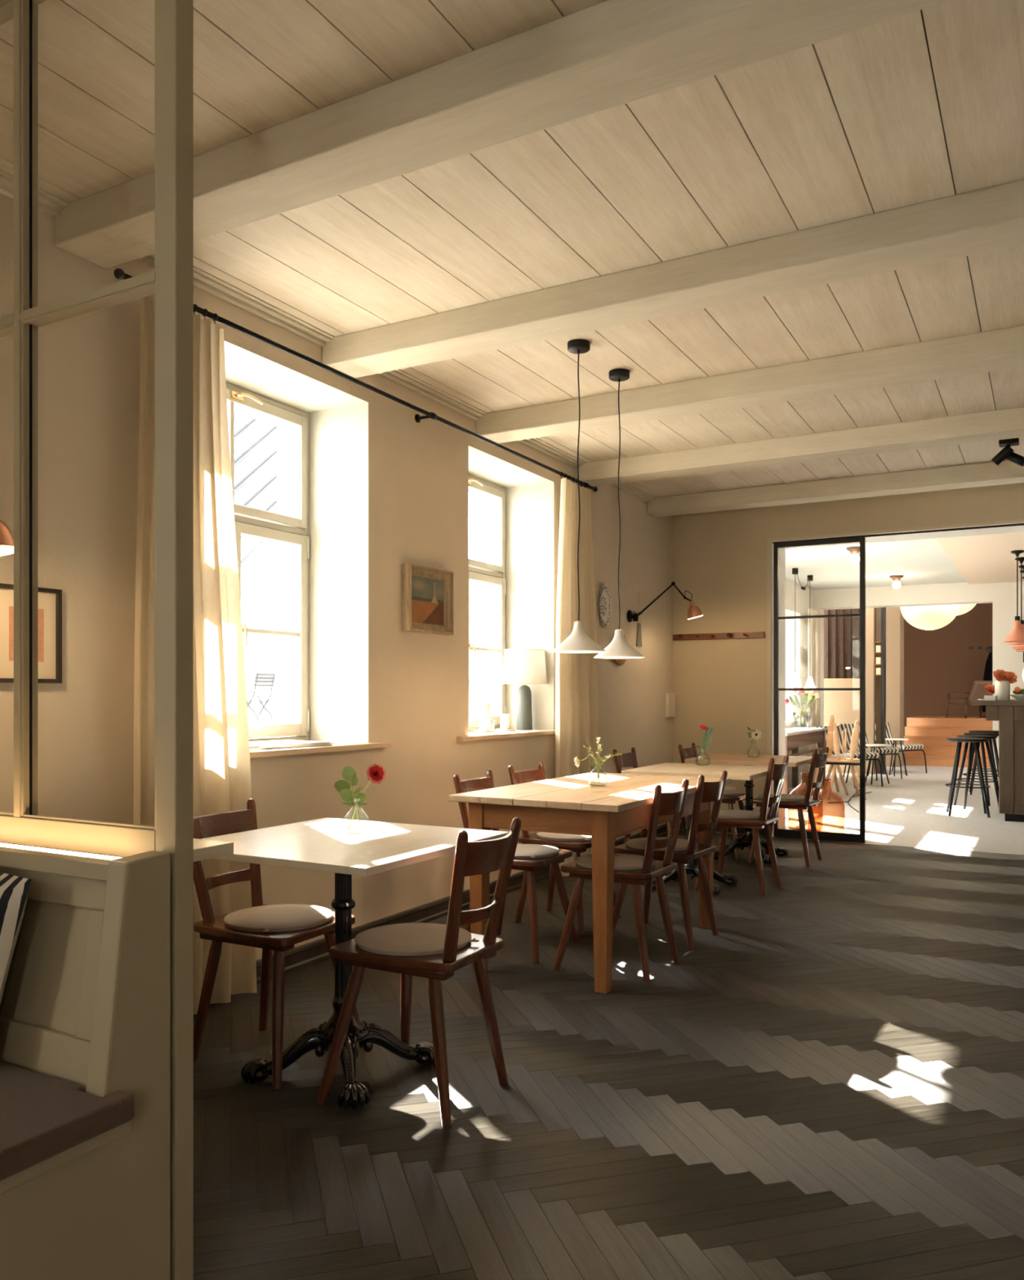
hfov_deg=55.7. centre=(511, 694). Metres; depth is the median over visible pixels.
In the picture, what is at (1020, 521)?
trim
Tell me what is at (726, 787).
wall socket
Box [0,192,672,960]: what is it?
wall
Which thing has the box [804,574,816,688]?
glass pendant
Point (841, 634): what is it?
screen
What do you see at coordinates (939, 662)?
wall
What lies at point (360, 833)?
glass bud vase
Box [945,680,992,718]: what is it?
lounge armchair
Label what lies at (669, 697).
thermostat panel
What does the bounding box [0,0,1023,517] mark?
ceiling
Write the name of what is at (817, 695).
tulip
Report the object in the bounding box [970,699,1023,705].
countertop
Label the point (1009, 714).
bar counter
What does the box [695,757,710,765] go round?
glass bud vase
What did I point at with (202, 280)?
trim
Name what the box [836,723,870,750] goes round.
cushion
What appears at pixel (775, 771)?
dining chair
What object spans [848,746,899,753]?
seat cushion
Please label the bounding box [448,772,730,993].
table
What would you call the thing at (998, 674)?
bloom
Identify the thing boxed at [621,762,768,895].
cafe table
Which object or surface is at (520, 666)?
table lamp
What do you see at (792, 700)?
tulip
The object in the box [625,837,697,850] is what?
seat pad
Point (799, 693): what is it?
tulip
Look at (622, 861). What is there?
seat pad
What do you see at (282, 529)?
window
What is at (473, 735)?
window sill
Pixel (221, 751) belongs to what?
curtain
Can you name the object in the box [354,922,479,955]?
seat pad
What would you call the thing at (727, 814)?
seat pad
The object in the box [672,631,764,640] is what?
coat rack
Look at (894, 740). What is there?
side table
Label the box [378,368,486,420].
trim
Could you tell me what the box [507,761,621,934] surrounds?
dining chair
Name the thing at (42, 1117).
bench cushion
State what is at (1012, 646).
pendant
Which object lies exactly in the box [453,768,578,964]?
dining chair
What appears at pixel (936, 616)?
paper lantern
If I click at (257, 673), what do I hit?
garden chair
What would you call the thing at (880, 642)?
shelf niche
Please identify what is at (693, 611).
wall lamp
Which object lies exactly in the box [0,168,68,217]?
trim
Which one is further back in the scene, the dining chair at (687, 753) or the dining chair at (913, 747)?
the dining chair at (913, 747)
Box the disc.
[613,635,626,665]
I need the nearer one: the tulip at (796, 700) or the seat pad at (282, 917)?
the seat pad at (282, 917)
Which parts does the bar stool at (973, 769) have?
leg, leg, seat, leg, leg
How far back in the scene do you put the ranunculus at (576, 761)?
4.58 m
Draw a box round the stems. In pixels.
[582,737,622,782]
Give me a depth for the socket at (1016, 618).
9.87 m
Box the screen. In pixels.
[823,608,859,773]
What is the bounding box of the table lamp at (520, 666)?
[502,648,546,729]
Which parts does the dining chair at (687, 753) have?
post, rail, post, seat, leg, leg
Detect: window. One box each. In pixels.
[226,382,309,741]
[468,474,506,731]
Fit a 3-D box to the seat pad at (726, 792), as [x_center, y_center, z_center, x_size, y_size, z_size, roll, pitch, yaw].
[1.599,0.740,7.349,0.376,0.020,0.355,0,0,15]
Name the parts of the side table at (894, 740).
leg, leg, leg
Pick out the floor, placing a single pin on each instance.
(828, 1085)
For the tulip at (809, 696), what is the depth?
11.94 m
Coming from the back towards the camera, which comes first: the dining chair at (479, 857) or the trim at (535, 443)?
the trim at (535, 443)
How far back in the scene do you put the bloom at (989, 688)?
9.36 m
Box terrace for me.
[247,708,492,724]
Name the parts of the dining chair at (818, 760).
leg, leg, seat, leg, post, leg, rail, post, rail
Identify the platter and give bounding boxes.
[598,584,611,627]
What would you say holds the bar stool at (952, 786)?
on the floor
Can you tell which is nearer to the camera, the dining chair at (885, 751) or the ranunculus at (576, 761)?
the ranunculus at (576, 761)
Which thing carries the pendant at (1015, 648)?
hanging from the ceiling at (920, 562)
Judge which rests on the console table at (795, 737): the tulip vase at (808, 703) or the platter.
the tulip vase at (808, 703)
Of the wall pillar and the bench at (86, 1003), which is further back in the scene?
the wall pillar
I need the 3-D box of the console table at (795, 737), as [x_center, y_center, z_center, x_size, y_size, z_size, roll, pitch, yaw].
[3.338,0.810,11.614,0.430,0.780,2.150,0,0,29]
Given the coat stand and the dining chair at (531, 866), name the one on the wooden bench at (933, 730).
the coat stand
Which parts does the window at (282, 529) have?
handle, handle, frame, sash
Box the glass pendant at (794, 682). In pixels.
[787,568,802,687]
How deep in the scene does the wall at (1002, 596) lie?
12.96 m
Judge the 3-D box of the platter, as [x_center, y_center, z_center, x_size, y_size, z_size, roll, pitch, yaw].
[0.685,-0.660,7.184,0.024,0.324,0.228,0,0,29]
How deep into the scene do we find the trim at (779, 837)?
7.61 m
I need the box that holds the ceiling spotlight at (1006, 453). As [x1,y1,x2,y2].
[991,437,1023,466]
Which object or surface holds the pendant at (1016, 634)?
hanging from the ceiling at (920, 562)
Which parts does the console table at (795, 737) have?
leg, leg, rail, leg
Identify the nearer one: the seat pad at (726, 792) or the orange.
the seat pad at (726, 792)
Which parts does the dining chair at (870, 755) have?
leg, frame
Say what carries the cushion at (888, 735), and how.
on the dining chair at (913, 747)
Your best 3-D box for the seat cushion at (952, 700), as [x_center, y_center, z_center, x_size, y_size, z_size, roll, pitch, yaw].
[8.207,0.110,17.251,0.560,0.120,0.600,0,0,-6]
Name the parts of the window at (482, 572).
handle, handle, frame, sash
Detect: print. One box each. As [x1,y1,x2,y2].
[0,582,62,683]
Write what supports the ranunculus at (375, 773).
in the glass bud vase at (360, 833)
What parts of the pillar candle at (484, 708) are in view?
dish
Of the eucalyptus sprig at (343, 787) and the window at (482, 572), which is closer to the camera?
the eucalyptus sprig at (343, 787)
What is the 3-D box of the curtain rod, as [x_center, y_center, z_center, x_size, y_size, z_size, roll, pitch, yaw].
[-0.418,-1.450,5.101,0.117,0.044,4.031,0,0,29]
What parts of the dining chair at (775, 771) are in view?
leg, leg, seat, leg, post, leg, rail, rail, post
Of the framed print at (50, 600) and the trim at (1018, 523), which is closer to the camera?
the framed print at (50, 600)
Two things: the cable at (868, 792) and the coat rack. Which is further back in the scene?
the cable at (868, 792)
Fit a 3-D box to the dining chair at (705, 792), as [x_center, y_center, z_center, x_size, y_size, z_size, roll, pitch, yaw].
[0.790,0.789,4.791,0.504,0.831,0.456,0,0,32]
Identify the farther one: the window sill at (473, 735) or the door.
the door
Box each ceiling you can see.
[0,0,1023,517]
[785,532,1023,590]
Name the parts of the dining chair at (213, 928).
post, leg, rail, rail, post, leg, seat, leg, leg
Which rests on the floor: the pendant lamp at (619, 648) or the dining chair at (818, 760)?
the dining chair at (818, 760)
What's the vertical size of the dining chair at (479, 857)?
0.831 m
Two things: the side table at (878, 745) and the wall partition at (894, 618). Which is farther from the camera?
the wall partition at (894, 618)
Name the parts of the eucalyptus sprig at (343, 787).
stem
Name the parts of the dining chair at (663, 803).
leg, seat, leg, post, rail, leg, rail, post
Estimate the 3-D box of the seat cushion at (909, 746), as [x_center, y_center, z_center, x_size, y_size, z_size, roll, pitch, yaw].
[5.993,0.802,14.948,0.500,0.104,0.495,0,0,-33]
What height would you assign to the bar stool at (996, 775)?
0.767 m
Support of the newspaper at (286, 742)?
on the newspaper at (291, 745)
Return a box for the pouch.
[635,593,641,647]
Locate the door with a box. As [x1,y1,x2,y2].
[773,536,865,843]
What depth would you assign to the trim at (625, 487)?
7.63 m
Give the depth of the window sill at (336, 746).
4.33 m
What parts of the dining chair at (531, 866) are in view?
post, leg, rail, post, leg, leg, seat, leg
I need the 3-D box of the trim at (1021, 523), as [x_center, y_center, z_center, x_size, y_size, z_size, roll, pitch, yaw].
[3.780,-1.282,7.284,3.635,0.005,0.006,0,0,29]
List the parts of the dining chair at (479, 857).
leg, leg, seat, leg, post, rail, rail, leg, post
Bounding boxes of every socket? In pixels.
[724,786,735,790]
[1014,616,1019,620]
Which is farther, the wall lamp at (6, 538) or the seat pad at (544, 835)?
the seat pad at (544, 835)
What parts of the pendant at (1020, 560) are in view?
lamp shade, cord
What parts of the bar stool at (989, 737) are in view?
leg, leg, seat, leg, leg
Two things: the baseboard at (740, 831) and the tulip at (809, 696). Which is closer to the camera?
the baseboard at (740, 831)
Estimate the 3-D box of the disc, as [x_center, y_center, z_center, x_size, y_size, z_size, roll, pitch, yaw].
[0.827,-0.358,7.432,0.036,0.266,0.260,0,0,29]
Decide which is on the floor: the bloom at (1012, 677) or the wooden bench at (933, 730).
the wooden bench at (933, 730)
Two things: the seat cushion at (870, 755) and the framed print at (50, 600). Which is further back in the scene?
the seat cushion at (870, 755)
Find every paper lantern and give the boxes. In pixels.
[899,604,959,630]
[956,603,976,615]
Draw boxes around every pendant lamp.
[551,338,606,653]
[593,368,644,658]
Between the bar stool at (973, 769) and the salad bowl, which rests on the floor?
the bar stool at (973, 769)
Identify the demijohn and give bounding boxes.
[787,772,822,831]
[807,777,844,832]
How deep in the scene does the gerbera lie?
7.13 m
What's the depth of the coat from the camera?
17.78 m
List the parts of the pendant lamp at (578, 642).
lamp shade, cord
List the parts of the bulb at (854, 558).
bulb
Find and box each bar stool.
[945,737,990,817]
[953,734,998,808]
[962,732,998,792]
[968,730,998,795]
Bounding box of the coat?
[978,652,992,711]
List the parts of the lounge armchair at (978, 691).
leg, arm, leg, leg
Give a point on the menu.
(985, 697)
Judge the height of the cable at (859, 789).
0.009 m
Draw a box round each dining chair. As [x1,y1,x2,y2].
[193,798,359,1088]
[315,817,520,1127]
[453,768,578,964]
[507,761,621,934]
[552,778,688,982]
[612,746,686,844]
[612,769,727,950]
[678,742,745,859]
[693,755,788,896]
[746,746,828,866]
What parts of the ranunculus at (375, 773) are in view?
stem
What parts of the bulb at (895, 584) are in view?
bulb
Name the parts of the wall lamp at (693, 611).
wall plate, arm, arm, lamp shade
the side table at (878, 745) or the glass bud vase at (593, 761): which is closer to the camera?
the glass bud vase at (593, 761)
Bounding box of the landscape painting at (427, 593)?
[401,563,453,635]
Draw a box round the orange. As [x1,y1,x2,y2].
[1013,686,1020,692]
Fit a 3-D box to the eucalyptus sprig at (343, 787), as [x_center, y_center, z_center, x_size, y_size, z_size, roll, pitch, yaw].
[-0.530,0.340,3.188,0.109,0.215,0.020,0,0,-1]
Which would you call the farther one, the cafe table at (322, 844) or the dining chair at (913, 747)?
the dining chair at (913, 747)
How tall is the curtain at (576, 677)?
2.652 m
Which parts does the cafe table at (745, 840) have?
leg, leg, leg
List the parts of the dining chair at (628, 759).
post, rail, leg, post, leg, leg, leg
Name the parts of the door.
rail, rail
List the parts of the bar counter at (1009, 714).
bracket rail, rail, rail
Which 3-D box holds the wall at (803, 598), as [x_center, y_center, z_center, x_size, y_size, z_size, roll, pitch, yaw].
[2.847,-0.300,11.686,0.460,3.200,5.800,0,0,29]
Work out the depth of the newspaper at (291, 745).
4.23 m
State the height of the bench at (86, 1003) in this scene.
0.893 m
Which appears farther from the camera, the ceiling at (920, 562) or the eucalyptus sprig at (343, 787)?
the ceiling at (920, 562)
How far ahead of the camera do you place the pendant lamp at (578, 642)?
4.43 m
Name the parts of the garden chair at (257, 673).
frame leg, frame leg, frame leg, frame leg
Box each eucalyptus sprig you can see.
[333,765,367,831]
[693,725,713,759]
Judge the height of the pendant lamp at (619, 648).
1.432 m
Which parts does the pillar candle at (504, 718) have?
dish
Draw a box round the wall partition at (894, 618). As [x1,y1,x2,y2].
[885,606,903,767]
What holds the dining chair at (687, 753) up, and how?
on the floor
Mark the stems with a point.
(598, 762)
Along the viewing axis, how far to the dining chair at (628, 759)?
6.80 m
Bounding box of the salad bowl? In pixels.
[1009,694,1023,700]
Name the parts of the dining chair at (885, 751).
frame, frame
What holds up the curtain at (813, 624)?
hanging from the wall at (803, 598)
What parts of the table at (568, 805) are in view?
leg, leg, leg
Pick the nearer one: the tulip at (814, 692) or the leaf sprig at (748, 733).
the leaf sprig at (748, 733)
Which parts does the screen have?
post, post, sill, backing pane, post, post, post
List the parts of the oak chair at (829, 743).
leg, leg, seat, leg, leg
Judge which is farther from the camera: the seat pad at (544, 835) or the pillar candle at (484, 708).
the pillar candle at (484, 708)
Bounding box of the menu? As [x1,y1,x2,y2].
[983,695,995,700]
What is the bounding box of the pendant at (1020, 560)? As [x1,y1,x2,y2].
[1007,557,1023,644]
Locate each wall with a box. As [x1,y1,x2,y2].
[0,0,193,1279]
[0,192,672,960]
[672,482,1023,836]
[785,577,813,787]
[813,581,1023,786]
[875,603,992,757]
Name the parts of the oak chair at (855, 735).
leg, leg, seat, leg, leg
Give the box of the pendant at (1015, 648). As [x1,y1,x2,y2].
[1013,570,1023,649]
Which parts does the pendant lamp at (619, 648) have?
lamp shade, cord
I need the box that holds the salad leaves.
[1012,688,1023,694]
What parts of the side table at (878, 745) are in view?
leg, leg, leg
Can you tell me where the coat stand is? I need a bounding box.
[982,646,992,717]
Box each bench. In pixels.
[0,842,170,1279]
[903,715,992,768]
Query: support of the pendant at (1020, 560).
hanging from the ceiling at (920, 562)
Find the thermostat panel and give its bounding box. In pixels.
[665,693,675,716]
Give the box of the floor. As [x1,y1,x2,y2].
[193,755,1023,1279]
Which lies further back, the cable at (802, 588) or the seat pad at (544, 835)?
the cable at (802, 588)
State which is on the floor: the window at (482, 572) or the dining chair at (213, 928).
the dining chair at (213, 928)
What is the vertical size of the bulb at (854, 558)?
0.164 m
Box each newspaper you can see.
[248,739,330,746]
[248,742,333,747]
[248,744,332,749]
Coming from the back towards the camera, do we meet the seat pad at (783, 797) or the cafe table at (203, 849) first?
the seat pad at (783, 797)
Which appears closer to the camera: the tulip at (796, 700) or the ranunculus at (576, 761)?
the ranunculus at (576, 761)
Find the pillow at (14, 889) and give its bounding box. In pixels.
[0,871,31,1016]
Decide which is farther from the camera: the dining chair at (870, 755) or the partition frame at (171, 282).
the dining chair at (870, 755)
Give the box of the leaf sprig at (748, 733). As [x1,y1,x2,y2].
[746,727,755,755]
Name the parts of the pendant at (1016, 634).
lamp shade, cord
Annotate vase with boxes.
[342,800,369,834]
[587,760,607,786]
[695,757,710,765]
[791,702,811,728]
[994,680,1009,700]
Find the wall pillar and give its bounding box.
[865,608,875,773]
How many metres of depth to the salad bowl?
9.20 m
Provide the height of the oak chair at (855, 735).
0.916 m
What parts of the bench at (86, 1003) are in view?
rail, panel, rail, cap rail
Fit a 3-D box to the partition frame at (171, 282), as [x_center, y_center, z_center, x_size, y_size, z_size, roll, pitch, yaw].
[-1.259,-0.209,2.261,1.396,2.818,0.046,0,0,29]
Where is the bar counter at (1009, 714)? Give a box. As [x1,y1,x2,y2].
[970,699,1023,822]
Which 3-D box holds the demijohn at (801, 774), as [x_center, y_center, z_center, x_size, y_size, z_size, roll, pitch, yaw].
[2.592,0.941,8.557,0.298,0.511,0.298,0,0,29]
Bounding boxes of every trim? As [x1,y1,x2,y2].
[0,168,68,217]
[138,253,334,346]
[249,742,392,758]
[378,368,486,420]
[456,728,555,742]
[519,438,585,468]
[609,482,654,502]
[766,538,771,813]
[770,519,1023,542]
[771,523,1023,543]
[773,523,1023,543]
[778,837,1023,855]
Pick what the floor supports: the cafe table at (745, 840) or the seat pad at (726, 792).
the cafe table at (745, 840)
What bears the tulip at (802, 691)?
in the tulip vase at (808, 703)
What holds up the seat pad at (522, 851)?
on the dining chair at (531, 866)
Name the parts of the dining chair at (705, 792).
leg, leg, seat, leg, post, rail, leg, rail, post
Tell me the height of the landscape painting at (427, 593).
0.345 m
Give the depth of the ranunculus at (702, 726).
6.24 m
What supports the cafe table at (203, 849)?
on the floor
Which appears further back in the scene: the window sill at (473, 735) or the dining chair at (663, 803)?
the window sill at (473, 735)
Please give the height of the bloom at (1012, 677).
0.254 m
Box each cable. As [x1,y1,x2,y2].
[796,574,808,590]
[826,791,871,803]
[847,789,859,812]
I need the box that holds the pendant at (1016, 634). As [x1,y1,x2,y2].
[1002,550,1023,642]
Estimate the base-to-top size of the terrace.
0.940 m
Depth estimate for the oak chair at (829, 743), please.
11.60 m
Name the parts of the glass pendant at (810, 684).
lamp shade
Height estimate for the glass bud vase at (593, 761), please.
0.118 m
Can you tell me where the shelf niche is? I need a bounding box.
[874,607,885,773]
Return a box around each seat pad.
[223,903,333,932]
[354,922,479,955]
[513,844,559,858]
[536,831,591,841]
[575,853,654,870]
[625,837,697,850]
[717,809,759,818]
[722,789,745,795]
[757,793,804,800]
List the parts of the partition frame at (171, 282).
rail, rail, pane, post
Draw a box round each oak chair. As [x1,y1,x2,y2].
[803,715,848,795]
[821,720,866,799]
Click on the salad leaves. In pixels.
(1021, 691)
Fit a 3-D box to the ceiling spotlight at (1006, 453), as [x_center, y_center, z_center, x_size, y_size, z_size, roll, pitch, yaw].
[3.130,-1.527,6.097,0.201,0.185,0.108,0,0,29]
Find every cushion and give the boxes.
[0,1061,134,1180]
[813,725,848,755]
[831,751,879,759]
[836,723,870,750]
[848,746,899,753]
[875,721,894,747]
[885,743,924,749]
[949,697,970,704]
[967,680,992,702]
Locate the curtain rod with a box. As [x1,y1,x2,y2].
[113,268,597,492]
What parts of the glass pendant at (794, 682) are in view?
cord, lamp shade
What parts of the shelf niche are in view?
black post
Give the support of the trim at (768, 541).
attached to the wall at (719, 557)
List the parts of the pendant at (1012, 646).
lamp shade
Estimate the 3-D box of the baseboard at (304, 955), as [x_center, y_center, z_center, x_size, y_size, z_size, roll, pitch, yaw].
[-1.274,1.155,3.651,0.030,0.090,11.150,0,0,29]
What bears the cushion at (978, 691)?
on the lounge armchair at (978, 691)
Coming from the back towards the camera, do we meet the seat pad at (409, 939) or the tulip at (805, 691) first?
the tulip at (805, 691)
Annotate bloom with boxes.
[984,684,994,693]
[992,669,1009,681]
[1004,671,1017,683]
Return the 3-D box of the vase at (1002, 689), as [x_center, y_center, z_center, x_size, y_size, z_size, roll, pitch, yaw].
[4.710,-0.044,9.303,0.134,0.193,0.134,0,0,29]
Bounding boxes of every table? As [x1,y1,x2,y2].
[193,838,233,862]
[200,817,508,1108]
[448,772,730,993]
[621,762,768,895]
[684,753,811,863]
[785,727,826,794]
[858,743,890,784]
[884,737,908,776]
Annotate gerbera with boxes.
[750,728,761,753]
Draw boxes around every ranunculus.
[346,763,386,830]
[573,754,599,782]
[699,724,706,763]
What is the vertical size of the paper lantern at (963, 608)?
0.978 m
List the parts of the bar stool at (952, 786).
leg, leg, seat, leg, leg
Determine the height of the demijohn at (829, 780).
0.486 m
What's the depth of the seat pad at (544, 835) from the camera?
5.01 m
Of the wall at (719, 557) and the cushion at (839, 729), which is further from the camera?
the cushion at (839, 729)
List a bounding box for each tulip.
[785,696,805,726]
[793,687,803,726]
[796,690,806,712]
[798,692,819,726]
[799,690,816,726]
[800,687,804,726]
[800,690,808,726]
[800,693,812,726]
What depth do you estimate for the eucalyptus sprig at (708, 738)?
6.24 m
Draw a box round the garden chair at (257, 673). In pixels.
[246,672,275,720]
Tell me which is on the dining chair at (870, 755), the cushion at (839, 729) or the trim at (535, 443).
the cushion at (839, 729)
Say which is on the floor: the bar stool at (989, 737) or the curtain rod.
the bar stool at (989, 737)
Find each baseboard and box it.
[255,823,666,984]
[678,821,765,838]
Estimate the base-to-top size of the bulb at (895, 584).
0.164 m
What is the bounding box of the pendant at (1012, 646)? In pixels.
[1011,564,1023,647]
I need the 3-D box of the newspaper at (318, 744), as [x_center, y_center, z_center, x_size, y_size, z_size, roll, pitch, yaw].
[-1.071,0.229,4.368,0.300,0.006,0.420,0,0,37]
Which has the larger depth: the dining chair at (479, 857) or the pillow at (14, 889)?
the dining chair at (479, 857)
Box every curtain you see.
[133,294,257,1014]
[555,471,599,875]
[807,608,820,779]
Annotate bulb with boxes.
[845,546,859,564]
[888,574,903,588]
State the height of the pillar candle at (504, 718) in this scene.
0.116 m
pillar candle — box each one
[474,702,494,732]
[495,712,515,731]
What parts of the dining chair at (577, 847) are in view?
post, leg, rail, post, leg, seat, leg, leg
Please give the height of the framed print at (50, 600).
0.312 m
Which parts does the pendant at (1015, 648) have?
lamp shade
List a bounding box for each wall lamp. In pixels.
[0,519,13,555]
[626,582,702,622]
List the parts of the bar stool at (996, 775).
leg, seat, leg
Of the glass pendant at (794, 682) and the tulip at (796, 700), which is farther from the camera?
the tulip at (796, 700)

